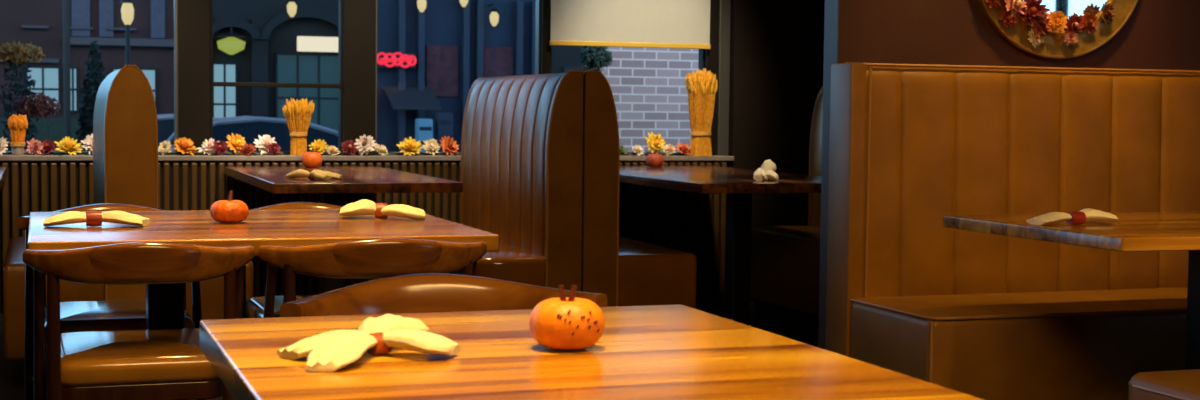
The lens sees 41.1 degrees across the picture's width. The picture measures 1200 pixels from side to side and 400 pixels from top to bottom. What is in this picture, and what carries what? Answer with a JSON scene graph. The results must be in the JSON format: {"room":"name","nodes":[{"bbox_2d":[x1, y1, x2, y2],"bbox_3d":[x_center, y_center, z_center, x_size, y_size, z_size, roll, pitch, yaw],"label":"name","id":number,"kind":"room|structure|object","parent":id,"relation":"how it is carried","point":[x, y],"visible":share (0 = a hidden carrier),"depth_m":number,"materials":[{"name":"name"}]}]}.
{"room":"restaurant","nodes":[
{"label":"restaurant","id":0,"kind":"room"},
{"bbox_2d":[0,301,817,399],"bbox_3d":[0.707,0.966,2.538,11.000,0.100,12.200,-1,3,-19],"label":"floor","id":1,"kind":"structure","parent":0,"point":[11,372],"depth_m":6.74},
{"bbox_2d":[0,166,6,189],"bbox_3d":[-2.909,0.268,6.575,0.865,0.750,1.580,-1,3,-19],"label":"dining table","id":2,"kind":"object","parent":1,"relation":"on","point":[3,169],"visible":1,"depth_m":6.87,"materials":[{"name":"brown wood"}]},
{"bbox_2d":[16,203,204,399],"bbox_3d":[-1.323,0.408,4.365,0.503,0.766,0.612,-1,3,-19],"label":"dining chair","id":3,"kind":"object","parent":1,"relation":"on","point":[109,315],"visible":0.21,"depth_m":4.25,"materials":[{"name":"wood"}]},
{"bbox_2d":[3,64,252,388],"bbox_3d":[-1.938,0.062,6.499,0.896,1.192,1.282,-1,3,-19],"label":"bench","id":4,"kind":"object","parent":1,"relation":"on","point":[125,124],"visible":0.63,"depth_m":5.88,"materials":[{"name":"brown leather"}]},
{"bbox_2d":[22,242,254,399],"bbox_3d":[-1.050,0.453,3.640,0.489,0.766,0.612,-1,3,-19],"label":"dining chair","id":5,"kind":"object","parent":1,"relation":"on","point":[148,364],"visible":0.91,"depth_m":3.48,"materials":[{"name":"wood"}]},
{"bbox_2d":[28,209,498,328],"bbox_3d":[-0.905,0.432,4.109,1.052,0.750,1.010,-1,3,-19],"label":"dining table","id":6,"kind":"object","parent":1,"relation":"on","point":[165,303],"visible":0.66,"depth_m":3.89,"materials":[{"name":"brown wood"}]},
{"bbox_2d":[43,211,150,226],"bbox_3d":[-1.224,0.045,3.899,0.245,0.039,0.099,0,3,-11],"label":"napkin","id":7,"kind":"object","parent":6,"relation":"on","point":[92,218],"visible":1,"depth_m":3.88,"materials":[{"name":"beige fabric"}]},
{"bbox_2d":[210,190,248,222],"bbox_3d":[-0.939,0.017,4.056,0.095,0.082,0.096,-2,4,-37],"label":"pumpkin","id":8,"kind":"object","parent":6,"relation":"on","point":[229,210],"visible":1,"depth_m":4.02,"materials":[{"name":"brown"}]},
{"bbox_2d":[339,199,425,219],"bbox_3d":[-0.574,0.025,4.276,0.232,0.051,0.128,1,3,3],"label":"napkin","id":9,"kind":"object","parent":6,"relation":"on","point":[364,206],"visible":1,"depth_m":4.24,"materials":[{"name":"beige fabric"}]},
{"bbox_2d":[242,202,374,318],"bbox_3d":[-0.804,0.404,4.548,0.503,0.766,0.612,-1,3,-19],"label":"dining chair","id":10,"kind":"object","parent":1,"relation":"on","point":[254,307],"visible":0.16,"depth_m":4.65,"materials":[{"name":"wood"}]},
{"bbox_2d":[225,166,462,293],"bbox_3d":[-1.188,0.257,7.094,0.745,0.750,1.740,-1,3,-19],"label":"dining table","id":11,"kind":"object","parent":1,"relation":"on","point":[356,179],"visible":0.44,"depth_m":6.53,"materials":[{"name":"brown wood"}]},
{"bbox_2d":[301,148,321,166],"bbox_3d":[-1.385,-0.203,7.698,0.099,0.092,0.100,-1,4,-25],"label":"pumpkin","id":12,"kind":"object","parent":11,"relation":"on","point":[309,159],"visible":1,"depth_m":7.66,"materials":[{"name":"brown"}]},
{"bbox_2d":[285,169,342,180],"bbox_3d":[-1.172,-0.103,6.456,0.245,0.044,0.140,2,3,15],"label":"napkin","id":13,"kind":"object","parent":11,"relation":"on","point":[318,174],"visible":1,"depth_m":6.44,"materials":[{"name":"beige fabric"}]},
{"bbox_2d":[259,238,486,317],"bbox_3d":[-0.563,0.449,3.811,0.528,0.766,0.612,-1,3,-19],"label":"dining chair","id":14,"kind":"object","parent":1,"relation":"on","point":[376,258],"visible":0.46,"depth_m":3.52,"materials":[{"name":"wood"}]},
{"bbox_2d":[280,273,607,316],"bbox_3d":[-0.207,0.526,2.535,0.555,0.766,0.612,-1,3,-19],"label":"dining chair","id":15,"kind":"object","parent":1,"relation":"on","point":[424,292],"visible":0.51,"depth_m":2.75,"materials":[{"name":"wood"}]},
{"bbox_2d":[449,70,583,290],"bbox_3d":[-0.506,0.051,6.903,0.439,1.200,1.388,-1,3,-19],"label":"bench","id":16,"kind":"object","parent":1,"relation":"on","point":[522,137],"visible":0.71,"depth_m":6.45,"materials":[{"name":"brown leather"}]},
{"bbox_2d":[199,305,982,399],"bbox_3d":[-0.028,0.573,1.833,0.731,0.750,1.165,-1,3,-19],"label":"dining table","id":17,"kind":"object","parent":1,"relation":"on","point":[654,352],"visible":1,"depth_m":1.88,"materials":[{"name":"brown wood"}]},
{"bbox_2d":[277,314,460,371],"bbox_3d":[-0.271,0.168,1.923,0.173,0.042,0.266,3,4,35],"label":"napkin","id":18,"kind":"object","parent":17,"relation":"on","point":[330,351],"visible":1,"depth_m":1.91,"materials":[{"name":"beige fabric"}]},
{"bbox_2d":[529,285,603,349],"bbox_3d":[-0.041,0.146,2.006,0.094,0.079,0.096,-1,3,-19],"label":"pumpkin","id":19,"kind":"object","parent":17,"relation":"on","point":[562,323],"visible":1,"depth_m":1.97,"materials":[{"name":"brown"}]},
{"bbox_2d":[581,70,696,308],"bbox_3d":[-0.053,0.047,7.062,0.509,1.200,1.388,-1,3,-19],"label":"bench","id":20,"kind":"object","parent":1,"relation":"on","point":[630,272],"visible":0.29,"depth_m":6.36,"materials":[{"name":"brown leather"}]},
{"bbox_2d":[620,166,820,325],"bbox_3d":[0.493,0.249,7.574,0.855,0.750,1.950,-1,3,-19],"label":"dining table","id":21,"kind":"object","parent":1,"relation":"on","point":[738,185],"visible":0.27,"depth_m":7.04,"materials":[{"name":"brown wood"}]},
{"bbox_2d":[646,150,663,166],"bbox_3d":[0.283,-0.213,8.242,0.096,0.088,0.095,3,4,36],"label":"pumpkin","id":22,"kind":"object","parent":21,"relation":"on","point":[652,160],"visible":1,"depth_m":8.21,"materials":[{"name":"brown"}]},
{"bbox_2d":[753,160,778,180],"bbox_3d":[0.708,-0.127,6.819,0.096,0.092,0.115,2,4,21],"label":"napkin","id":23,"kind":"object","parent":21,"relation":"on","point":[767,170],"visible":1,"depth_m":6.81,"materials":[{"name":"beige fabric"}]},
{"bbox_2d":[750,86,822,337],"bbox_3d":[1.183,0.036,7.496,0.519,1.200,1.388,-1,3,-19],"label":"bench","id":24,"kind":"object","parent":1,"relation":"on","point":[785,260],"visible":0.07,"depth_m":7.70,"materials":[{"name":"brown leather"}]},
{"bbox_2d":[825,62,1199,399],"bbox_3d":[2.355,0.169,5.381,3.232,1.204,0.633,-1,3,-19],"label":"banquette","id":25,"kind":"object","parent":1,"relation":"on","point":[985,316],"visible":0.94,"depth_m":5.12,"materials":[{"name":"beige leather"}]},
{"bbox_2d":[942,212,1199,369],"bbox_3d":[1.749,0.438,4.537,1.300,0.750,0.835,-1,3,-19],"label":"dining table","id":26,"kind":"object","parent":1,"relation":"on","point":[1158,231],"visible":1,"depth_m":4.36,"materials":[{"name":"brown wood"}]},
{"bbox_2d":[1026,208,1118,224],"bbox_3d":[1.288,0.045,4.367,0.257,0.043,0.099,-1,3,-19],"label":"napkin","id":27,"kind":"object","parent":26,"relation":"on","point":[1075,217],"visible":1,"depth_m":4.34,"materials":[{"name":"beige fabric"}]},
{"bbox_2d":[1128,369,1199,399],"bbox_3d":[1.940,0.627,3.708,1.402,0.471,0.507,-1,3,-19],"label":"seat","id":28,"kind":"object","parent":1,"relation":"on","point":[1176,384],"visible":1,"depth_m":3.59,"materials":[{"name":"beige leather"}]},
{"bbox_2d":[0,0,824,312],"bbox_3d":[-1.260,-0.928,8.090,11.000,3.000,0.220,-1,3,-19],"label":"wall","id":29,"kind":"structure","parent":0,"point":[777,46],"depth_m":8.74,"materials":[{"name":"paint"}]},
{"bbox_2d":[0,0,177,154],"bbox_3d":[-4.212,-1.227,7.054,4.548,2.050,0.060,-1,3,-19],"label":"window","id":30,"kind":"structure","parent":29,"relation":"in","point":[175,1],"depth_m":7.82,"materials":[{"name":"grey metal"}]},
{"bbox_2d":[177,0,210,154],"bbox_3d":[-1.993,-1.247,7.834,0.156,2.050,0.120,-1,3,-19],"label":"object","id":31,"kind":"structure","parent":29,"relation":"attached to","point":[193,16],"depth_m":7.81,"materials":[{"name":"black paint"}]},
{"bbox_2d":[211,0,342,154],"bbox_3d":[-1.611,-1.250,7.968,0.654,2.050,0.060,-1,3,-19],"label":"window","id":32,"kind":"structure","parent":29,"relation":"in","point":[339,85],"depth_m":8.06,"materials":[{"name":"black paint"}]},
{"bbox_2d":[343,0,375,154],"bbox_3d":[-1.226,-1.254,8.104,0.163,2.050,0.120,-1,3,-19],"label":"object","id":33,"kind":"structure","parent":29,"relation":"attached to","point":[359,16],"depth_m":8.08,"materials":[{"name":"black paint"}]},
{"bbox_2d":[0,292,724,326],"bbox_3d":[-2.852,0.562,7.484,7.570,0.060,0.040,-1,3,-19],"label":"baseboard","id":34,"kind":"structure","parent":29,"relation":"attached to","point":[710,297],"depth_m":8.67,"materials":[{"name":"black wood"}]},
{"bbox_2d":[2,162,726,296],"bbox_3d":[-2.823,0.179,7.475,7.425,0.705,0.032,-1,3,-19],"label":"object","id":35,"kind":"structure","parent":29,"relation":"attached to","point":[716,284],"depth_m":8.06,"materials":[{"name":"brown wood"}]},
{"bbox_2d":[0,155,733,160],"bbox_3d":[-2.882,-0.201,7.551,7.570,0.025,0.245,-1,3,-19],"label":"trim","id":36,"kind":"structure","parent":29,"relation":"attached to","point":[2,157],"depth_m":7.92,"materials":[{"name":"wood"}]},
{"bbox_2d":[0,137,11,154],"bbox_3d":[-2.830,-0.255,7.522,0.145,0.087,0.072,-1,3,-19],"label":"flower","id":37,"kind":"object","parent":36,"relation":"on","point":[3,142],"visible":1,"depth_m":7.53,"materials":[{"name":"white plant"}]},
{"bbox_2d":[8,114,27,154],"bbox_3d":[-2.744,-0.309,7.543,0.092,0.194,0.092,-1,3,-19],"label":"sheaf","id":38,"kind":"object","parent":36,"relation":"on","point":[17,125],"visible":1,"depth_m":7.52,"materials":[{"name":"orange"}]},
{"bbox_2d":[24,138,46,154],"bbox_3d":[-2.666,-0.252,7.549,0.122,0.080,0.057,-1,3,-19],"label":"flower","id":39,"kind":"object","parent":36,"relation":"on","point":[35,147],"visible":1,"depth_m":7.55,"materials":[{"name":"pink plant"}]},
{"bbox_2d":[40,140,60,154],"bbox_3d":[-2.618,-0.249,7.592,0.128,0.072,0.076,-1,3,-19],"label":"flower","id":40,"kind":"object","parent":36,"relation":"on","point":[49,146],"visible":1,"depth_m":7.58,"materials":[{"name":"red plant"}]},
{"bbox_2d":[49,136,83,154],"bbox_3d":[-2.518,-0.257,7.606,0.163,0.089,0.110,-3,5,-44],"label":"flower","id":41,"kind":"object","parent":36,"relation":"on","point":[68,145],"visible":1,"depth_m":7.59,"materials":[{"name":"yellow plant"}]},
{"bbox_2d":[77,133,92,154],"bbox_3d":[-2.413,-0.266,7.633,0.160,0.105,0.076,-1,3,-19],"label":"flower","id":42,"kind":"object","parent":36,"relation":"on","point":[88,141],"visible":0.36,"depth_m":7.62,"materials":[{"name":"white plant"}]},
{"bbox_2d":[158,140,175,154],"bbox_3d":[-2.104,-0.253,7.748,0.104,0.073,0.053,-1,3,-19],"label":"flower","id":43,"kind":"object","parent":36,"relation":"on","point":[164,147],"visible":0.97,"depth_m":7.75,"materials":[{"name":"beige plant"}]},
{"bbox_2d":[166,137,201,155],"bbox_3d":[-2.016,-0.262,7.782,0.160,0.090,0.105,-2,4,-43],"label":"flower","id":44,"kind":"object","parent":36,"relation":"on","point":[182,145],"visible":1,"depth_m":7.77,"materials":[{"name":"orange plant"}]},
{"bbox_2d":[196,138,218,154],"bbox_3d":[-1.908,-0.263,7.857,0.103,0.086,0.143,4,4,41],"label":"flower","id":45,"kind":"object","parent":36,"relation":"on","point":[207,148],"visible":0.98,"depth_m":7.83,"materials":[{"name":"white plant"}]},
{"bbox_2d":[208,140,231,155],"bbox_3d":[-1.854,-0.255,7.814,0.116,0.074,0.055,-1,3,-19],"label":"flower","id":46,"kind":"object","parent":36,"relation":"on","point":[220,147],"visible":1,"depth_m":7.81,"materials":[{"name":"red plant"}]},
{"bbox_2d":[225,133,244,154],"bbox_3d":[-1.792,-0.275,7.886,0.162,0.109,0.086,-1,3,-19],"label":"flower","id":47,"kind":"object","parent":36,"relation":"on","point":[235,142],"visible":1,"depth_m":7.88,"materials":[{"name":"orange plant"}]},
{"bbox_2d":[234,143,258,155],"bbox_3d":[-1.740,-0.250,7.863,0.110,0.061,0.079,1,3,7],"label":"flower","id":48,"kind":"object","parent":36,"relation":"on","point":[246,148],"visible":1,"depth_m":7.86,"materials":[{"name":"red plant"}]},
{"bbox_2d":[253,135,282,154],"bbox_3d":[-1.655,-0.274,7.935,0.168,0.103,0.093,-1,3,-19],"label":"flower","id":49,"kind":"object","parent":36,"relation":"on","point":[265,140],"visible":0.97,"depth_m":7.93,"materials":[{"name":"white plant"}]},
{"bbox_2d":[262,142,283,154],"bbox_3d":[-1.610,-0.253,7.891,0.104,0.067,0.050,-1,3,-19],"label":"flower","id":50,"kind":"object","parent":36,"relation":"on","point":[273,148],"visible":1,"depth_m":7.89,"materials":[{"name":"red plant"}]},
{"bbox_2d":[282,98,313,154],"bbox_3d":[-1.504,-0.367,7.983,0.156,0.287,0.150,-1,3,-19],"label":"sheaf","id":51,"kind":"object","parent":36,"relation":"on","point":[298,114],"visible":1,"depth_m":7.95,"materials":[{"name":"yellow plant"}]},
{"bbox_2d":[308,139,328,154],"bbox_3d":[-1.411,-0.264,7.994,0.132,0.082,0.081,1,3,-1],"label":"flower","id":52,"kind":"object","parent":36,"relation":"on","point":[319,146],"visible":0.94,"depth_m":7.99,"materials":[{"name":"yellow plant"}]},
{"bbox_2d":[322,145,341,154],"bbox_3d":[-1.340,-0.249,8.029,0.066,0.051,0.093,4,4,43],"label":"flower","id":53,"kind":"object","parent":36,"relation":"on","point":[332,150],"visible":1,"depth_m":8.02,"materials":[{"name":"beige plant"}]},
{"bbox_2d":[339,140,358,154],"bbox_3d":[-1.258,-0.263,8.042,0.128,0.078,0.061,-1,3,-19],"label":"flower","id":54,"kind":"object","parent":36,"relation":"on","point":[349,147],"visible":1,"depth_m":8.04,"materials":[{"name":"red plant"}]},
{"bbox_2d":[350,135,378,154],"bbox_3d":[-1.181,-0.277,8.063,0.168,0.106,0.076,-1,3,-19],"label":"flower","id":55,"kind":"object","parent":36,"relation":"on","point":[364,144],"visible":1,"depth_m":8.06,"materials":[{"name":"white plant"}]},
{"bbox_2d":[369,144,390,154],"bbox_3d":[-1.109,-0.254,8.111,0.072,0.057,0.095,3,4,40],"label":"flower","id":56,"kind":"object","parent":36,"relation":"on","point":[382,150],"visible":1,"depth_m":8.10,"materials":[{"name":"beige plant"}]},
{"bbox_2d":[392,137,427,155],"bbox_3d":[-0.968,-0.275,8.149,0.175,0.097,0.102,1,3,1],"label":"flower","id":57,"kind":"object","parent":36,"relation":"on","point":[410,146],"visible":1,"depth_m":8.14,"materials":[{"name":"yellow plant"}]},
{"bbox_2d":[418,139,442,155],"bbox_3d":[-0.862,-0.271,8.182,0.128,0.088,0.059,-1,3,-19],"label":"flower","id":58,"kind":"object","parent":36,"relation":"on","point":[431,145],"visible":1,"depth_m":8.18,"materials":[{"name":"beige plant"}]},
{"bbox_2d":[434,136,460,154],"bbox_3d":[-0.774,-0.279,8.212,0.160,0.102,0.080,-1,4,-29],"label":"flower","id":59,"kind":"object","parent":36,"relation":"on","point":[448,145],"visible":0.99,"depth_m":8.21,"materials":[{"name":"orange plant"}]},
{"bbox_2d":[629,145,644,155],"bbox_3d":[0.203,-0.266,8.560,0.099,0.060,0.054,-1,3,-19],"label":"flower","id":60,"kind":"object","parent":36,"relation":"on","point":[638,150],"visible":1,"depth_m":8.56,"materials":[{"name":"white plant"}]},
{"bbox_2d":[642,132,665,153],"bbox_3d":[0.298,-0.303,8.604,0.174,0.131,0.077,-1,3,-19],"label":"flower","id":61,"kind":"object","parent":36,"relation":"on","point":[655,142],"visible":0.98,"depth_m":8.60,"materials":[{"name":"yellow plant"}]},
{"bbox_2d":[661,144,676,155],"bbox_3d":[0.377,-0.271,8.623,0.104,0.066,0.059,-1,3,-19],"label":"flower","id":62,"kind":"object","parent":36,"relation":"on","point":[669,149],"visible":1,"depth_m":8.62,"materials":[{"name":"beige plant"}]},
{"bbox_2d":[671,142,691,155],"bbox_3d":[0.456,-0.275,8.642,0.131,0.073,0.094,-3,5,-45],"label":"flower","id":63,"kind":"object","parent":36,"relation":"on","point":[684,148],"visible":1,"depth_m":8.63,"materials":[{"name":"orange plant"}]},
{"bbox_2d":[686,68,717,155],"bbox_3d":[0.545,-0.477,8.669,0.173,0.475,0.170,-2,5,-43],"label":"sheaf","id":64,"kind":"object","parent":36,"relation":"on","point":[701,86],"visible":1,"depth_m":8.62,"materials":[{"name":"yellow plant"}]},
{"bbox_2d":[375,0,540,154],"bbox_3d":[-0.733,-1.258,8.277,0.882,2.050,0.060,-1,3,-19],"label":"window","id":65,"kind":"structure","parent":29,"relation":"in","point":[538,2],"depth_m":8.42,"materials":[{"name":"grey metal"}]},
{"bbox_2d":[541,0,550,73],"bbox_3d":[-0.293,-1.262,8.431,0.049,2.050,0.120,-1,3,-19],"label":"trim","id":66,"kind":"structure","parent":29,"relation":"attached to","point":[545,4],"depth_m":8.40,"materials":[{"name":"black paint"}]},
{"bbox_2d":[551,45,704,154],"bbox_3d":[0.149,-1.266,8.586,0.888,2.050,0.060,-1,3,-19],"label":"window","id":67,"kind":"structure","parent":29,"relation":"in","point":[701,58],"depth_m":8.73,"materials":[{"name":"black paint"}]},
{"bbox_2d":[550,0,709,48],"bbox_3d":[0.176,-1.540,8.483,0.920,1.454,0.056,-1,3,-19],"label":"roller blind","id":68,"kind":"object","parent":29,"relation":"attached to","point":[683,24],"visible":1,"depth_m":8.52,"materials":[{"name":"fabric"}]},
{"bbox_2d":[705,0,717,155],"bbox_3d":[0.598,-1.269,8.744,0.065,2.050,0.120,-1,3,-19],"label":"trim","id":69,"kind":"structure","parent":29,"relation":"attached to","point":[711,54],"depth_m":8.71,"materials":[{"name":"black paint"}]},
{"bbox_2d":[716,0,730,155],"bbox_3d":[0.663,-1.269,8.756,0.065,2.050,0.140,-1,3,-19],"label":"trim","id":70,"kind":"structure","parent":29,"relation":"attached to","point":[724,6],"depth_m":8.72,"materials":[{"name":"brown wood"}]},
{"bbox_2d":[818,0,1199,348],"bbox_3d":[2.908,-0.755,5.914,4.580,3.000,0.100,-1,3,-19],"label":"wall partition","id":71,"kind":"structure","parent":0,"point":[1158,34],"depth_m":5.26,"materials":[{"name":"brown paint"}]},
{"bbox_2d":[977,0,1137,58],"bbox_3d":[1.534,-0.817,5.353,0.687,0.687,0.040,-1,3,-19],"label":"round mirror","id":72,"kind":"object","parent":71,"relation":"attached to","point":[1054,46],"visible":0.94,"depth_m":5.38,"materials":[{"name":"gold metal"}]},
{"bbox_2d":[986,0,1006,8],"bbox_3d":[1.304,-0.680,5.239,0.118,0.106,0.044,-1,3,-19],"label":"flower","id":73,"kind":"object","parent":72,"relation":"attached to","point":[996,3],"visible":1,"depth_m":5.25,"materials":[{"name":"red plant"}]},
{"bbox_2d":[999,7,1018,28],"bbox_3d":[1.352,-0.599,5.267,0.079,0.070,0.030,-1,3,-19],"label":"flower","id":74,"kind":"object","parent":72,"relation":"attached to","point":[1005,16],"visible":1,"depth_m":5.27,"materials":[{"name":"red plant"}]},
{"bbox_2d":[1004,0,1026,17],"bbox_3d":[1.371,-0.651,5.256,0.109,0.106,0.042,-2,4,-38],"label":"flower","id":75,"kind":"object","parent":72,"relation":"attached to","point":[1011,4],"visible":1,"depth_m":5.26,"materials":[{"name":"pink plant"}]},
{"bbox_2d":[1020,0,1049,26],"bbox_3d":[1.429,-0.626,5.269,0.115,0.115,0.044,1,3,-2],"label":"flower","id":76,"kind":"object","parent":72,"relation":"attached to","point":[1034,11],"visible":1,"depth_m":5.27,"materials":[{"name":"red plant"}]},
{"bbox_2d":[1027,28,1043,47],"bbox_3d":[1.452,-0.540,5.307,0.070,0.072,0.028,-1,3,-19],"label":"flower","id":77,"kind":"object","parent":72,"relation":"attached to","point":[1035,40],"visible":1,"depth_m":5.31,"materials":[{"name":"beige plant"}]},
{"bbox_2d":[1034,15,1051,38],"bbox_3d":[1.470,-0.581,5.300,0.082,0.093,0.035,-2,4,-36],"label":"flower","id":78,"kind":"object","parent":72,"relation":"attached to","point":[1044,28],"visible":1,"depth_m":5.30,"materials":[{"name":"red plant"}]},
{"bbox_2d":[1045,11,1068,32],"bbox_3d":[1.515,-0.591,5.307,0.087,0.075,0.033,1,3,-1],"label":"flower","id":79,"kind":"object","parent":72,"relation":"attached to","point":[1058,20],"visible":1,"depth_m":5.31,"materials":[{"name":"orange plant"}]},
{"bbox_2d":[1019,0,1107,31],"bbox_3d":[1.530,-0.817,5.364,0.508,0.508,0.008,0,3,-19],"label":"mirror glass","id":80,"kind":"object","parent":72,"relation":"attached to","point":[1068,7],"depth_m":5.40,"materials":[{"name":"white"}]},
{"bbox_2d":[1063,31,1077,45],"bbox_3d":[1.572,-0.543,5.335,0.052,0.056,0.022,1,3,-1],"label":"flower","id":81,"kind":"object","parent":72,"relation":"attached to","point":[1070,37],"visible":1,"depth_m":5.34,"materials":[{"name":"pink plant"}]},
{"bbox_2d":[1065,14,1082,33],"bbox_3d":[1.586,-0.581,5.340,0.082,0.081,0.034,-2,4,-39],"label":"flower","id":82,"kind":"object","parent":72,"relation":"attached to","point":[1073,23],"visible":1,"depth_m":5.34,"materials":[{"name":"red plant"}]},
{"bbox_2d":[1081,11,1098,32],"bbox_3d":[1.645,-0.597,5.370,0.070,0.074,0.030,-1,3,-19],"label":"flower","id":83,"kind":"object","parent":72,"relation":"attached to","point":[1089,22],"visible":1,"depth_m":5.37,"materials":[{"name":"orange plant"}]},
{"bbox_2d":[1101,2,1114,23],"bbox_3d":[1.715,-0.631,5.386,0.072,0.074,0.029,-2,4,-35],"label":"flower","id":84,"kind":"object","parent":72,"relation":"attached to","point":[1108,13],"visible":1,"depth_m":5.39,"materials":[{"name":"brown plant"}]},
{"label":"outside","id":85,"kind":"structure","parent":0,"visible":0},
{"bbox_3d":[-5.388,-0.055,27.408,36.000,0.150,24.800,-1,3,-19],"label":"ground","id":86,"kind":"structure","parent":85,"visible":0},
{"bbox_2d":[62,0,70,138],"bbox_3d":[-6.436,-1.281,19.319,0.086,3.200,0.090,-1,3,-19],"label":"utility pole","id":87,"kind":"object","parent":86,"relation":"on","point":[65,3],"visible":0.48,"depth_m":19.27,"materials":[{"name":"black"}]},
{"bbox_2d":[0,0,173,150],"bbox_3d":[-11.950,-4.193,23.582,11.150,8.400,5.180,-1,3,-19],"label":"building","id":88,"kind":"structure","parent":86,"relation":"on","point":[38,22],"depth_m":22.71,"materials":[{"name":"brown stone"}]},
{"bbox_2d":[73,40,106,150],"bbox_3d":[-5.594,-0.674,17.739,0.495,2.188,0.462,-1,3,-19],"label":"cypress tree","id":89,"kind":"object","parent":86,"relation":"on","point":[95,76],"visible":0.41,"depth_m":17.62,"materials":[{"name":"green plant"}]},
{"bbox_2d":[120,0,134,64],"bbox_3d":[-5.092,-0.917,17.266,0.160,2.740,0.152,-1,3,-19],"label":"street lamp","id":90,"kind":"object","parent":86,"relation":"on","point":[127,10],"visible":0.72,"depth_m":17.18,"materials":[{"name":"black"}]},
{"bbox_2d":[157,114,216,147],"bbox_3d":[-5.492,-0.496,21.929,4.380,1.356,1.880,-1,3,-19],"label":"parked car","id":91,"kind":"object","parent":86,"relation":"on","point":[165,121],"visible":0.08,"depth_m":21.12,"materials":[{"name":"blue metal"}]},
{"bbox_2d":[166,116,337,151],"bbox_3d":[-3.956,-0.357,19.823,4.380,1.356,1.880,-1,3,-19],"label":"parked car","id":92,"kind":"object","parent":86,"relation":"on","point":[249,127],"visible":0.19,"depth_m":19.10,"materials":[{"name":"black paint"}]},
{"bbox_2d":[213,0,337,130],"bbox_3d":[-5.502,-4.770,25.762,2.470,9.450,5.280,-1,3,-19],"label":"building","id":93,"kind":"structure","parent":86,"relation":"on","point":[270,54],"depth_m":23.61,"materials":[{"name":"stone"}]},
{"bbox_2d":[214,27,248,54],"bbox_3d":[-5.338,-2.306,23.179,0.479,0.399,0.502,1,3,3],"label":"wall lantern","id":94,"kind":"object","parent":93,"relation":"attached to","point":[231,45],"visible":1,"depth_m":23.05,"materials":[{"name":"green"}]},
{"bbox_2d":[286,0,296,16],"bbox_3d":[-4.542,-2.859,23.513,0.187,0.347,0.374,-1,3,-19],"label":"wall lantern","id":95,"kind":"object","parent":93,"relation":"attached to","point":[291,7],"visible":1,"depth_m":23.38,"materials":[{"name":"brown glass"}]},
{"bbox_2d":[295,35,337,51],"bbox_3d":[-4.159,-2.307,23.598,0.700,0.250,0.510,-1,3,-19],"label":"shop sign","id":96,"kind":"object","parent":93,"relation":"attached to","point":[306,43],"visible":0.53,"depth_m":23.36,"materials":[{"name":"white"}]},
{"bbox_2d":[415,119,432,151],"bbox_3d":[-2.428,-0.455,22.050,0.210,1.330,0.208,-1,3,-19],"label":"box","id":97,"kind":"object","parent":86,"relation":"on","point":[423,127],"visible":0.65,"depth_m":21.93,"materials":[{"name":"teal paint"}]},
{"bbox_2d":[435,112,452,151],"bbox_3d":[-2.163,-0.502,22.140,0.210,1.420,0.208,-1,3,-19],"label":"box","id":98,"kind":"object","parent":86,"relation":"on","point":[443,120],"visible":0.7,"depth_m":22.02,"materials":[{"name":"blue metal"}]},
{"bbox_2d":[377,0,535,151],"bbox_3d":[-2.892,-4.256,26.489,2.930,8.400,5.700,-1,3,-19],"label":"building","id":99,"kind":"structure","parent":86,"relation":"on","point":[454,45],"depth_m":24.46,"materials":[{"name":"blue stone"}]},
{"bbox_2d":[377,52,416,67],"bbox_3d":[-3.059,-2.103,24.014,0.620,0.235,0.080,-1,3,-19],"label":"sign","id":100,"kind":"object","parent":99,"relation":"attached to","point":[397,59],"visible":0.99,"depth_m":24.00,"materials":[{"name":"red"}]},
{"bbox_2d":[417,0,426,11],"bbox_3d":[-2.710,-3.005,24.148,0.187,0.347,0.374,-1,3,-19],"label":"wall lantern","id":101,"kind":"object","parent":99,"relation":"attached to","point":[421,4],"visible":1,"depth_m":24.02,"materials":[{"name":"brown glass"}]},
{"bbox_2d":[489,3,498,25],"bbox_3d":[-1.646,-2.834,24.533,0.187,0.347,0.374,-1,3,-19],"label":"wall lantern","id":102,"kind":"object","parent":99,"relation":"attached to","point":[494,17],"visible":1,"depth_m":24.40,"materials":[{"name":"brown glass"}]},
{"bbox_2d":[552,45,583,73],"bbox_3d":[1.426,-2.138,28.403,6.450,4.050,5.200,-1,3,-19],"label":"building","id":103,"kind":"structure","parent":86,"relation":"on","point":[564,58],"depth_m":25.15,"materials":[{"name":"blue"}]},
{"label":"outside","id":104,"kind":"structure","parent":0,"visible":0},
{"bbox_3d":[-0.118,0.700,12.425,36.000,0.480,7.000,-1,3,-19],"label":"pavement","id":105,"kind":"object","parent":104,"visible":0},
{"bbox_2d":[0,40,60,150],"bbox_3d":[-4.371,-0.398,12.222,0.486,1.637,0.402,-1,3,-19],"label":"flower planter","id":106,"kind":"object","parent":105,"relation":"on","point":[20,54],"visible":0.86,"depth_m":12.13,"materials":[{"name":"green plant"}]},
{"bbox_2d":[579,46,612,72],"bbox_3d":[-0.087,-0.475,13.423,0.371,1.752,0.331,1,3,5],"label":"shrub","id":107,"kind":"object","parent":105,"relation":"on","point":[601,57],"visible":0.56,"depth_m":13.34,"materials":[{"name":"green plant"}]},
{"bbox_2d":[587,46,698,151],"bbox_3d":[2.754,-1.360,14.849,6.000,3.420,0.300,-1,3,-19],"label":"brick wall","id":108,"kind":"structure","parent":105,"relation":"on","point":[648,85],"depth_m":13.90,"materials":[{"name":"grey brick"}]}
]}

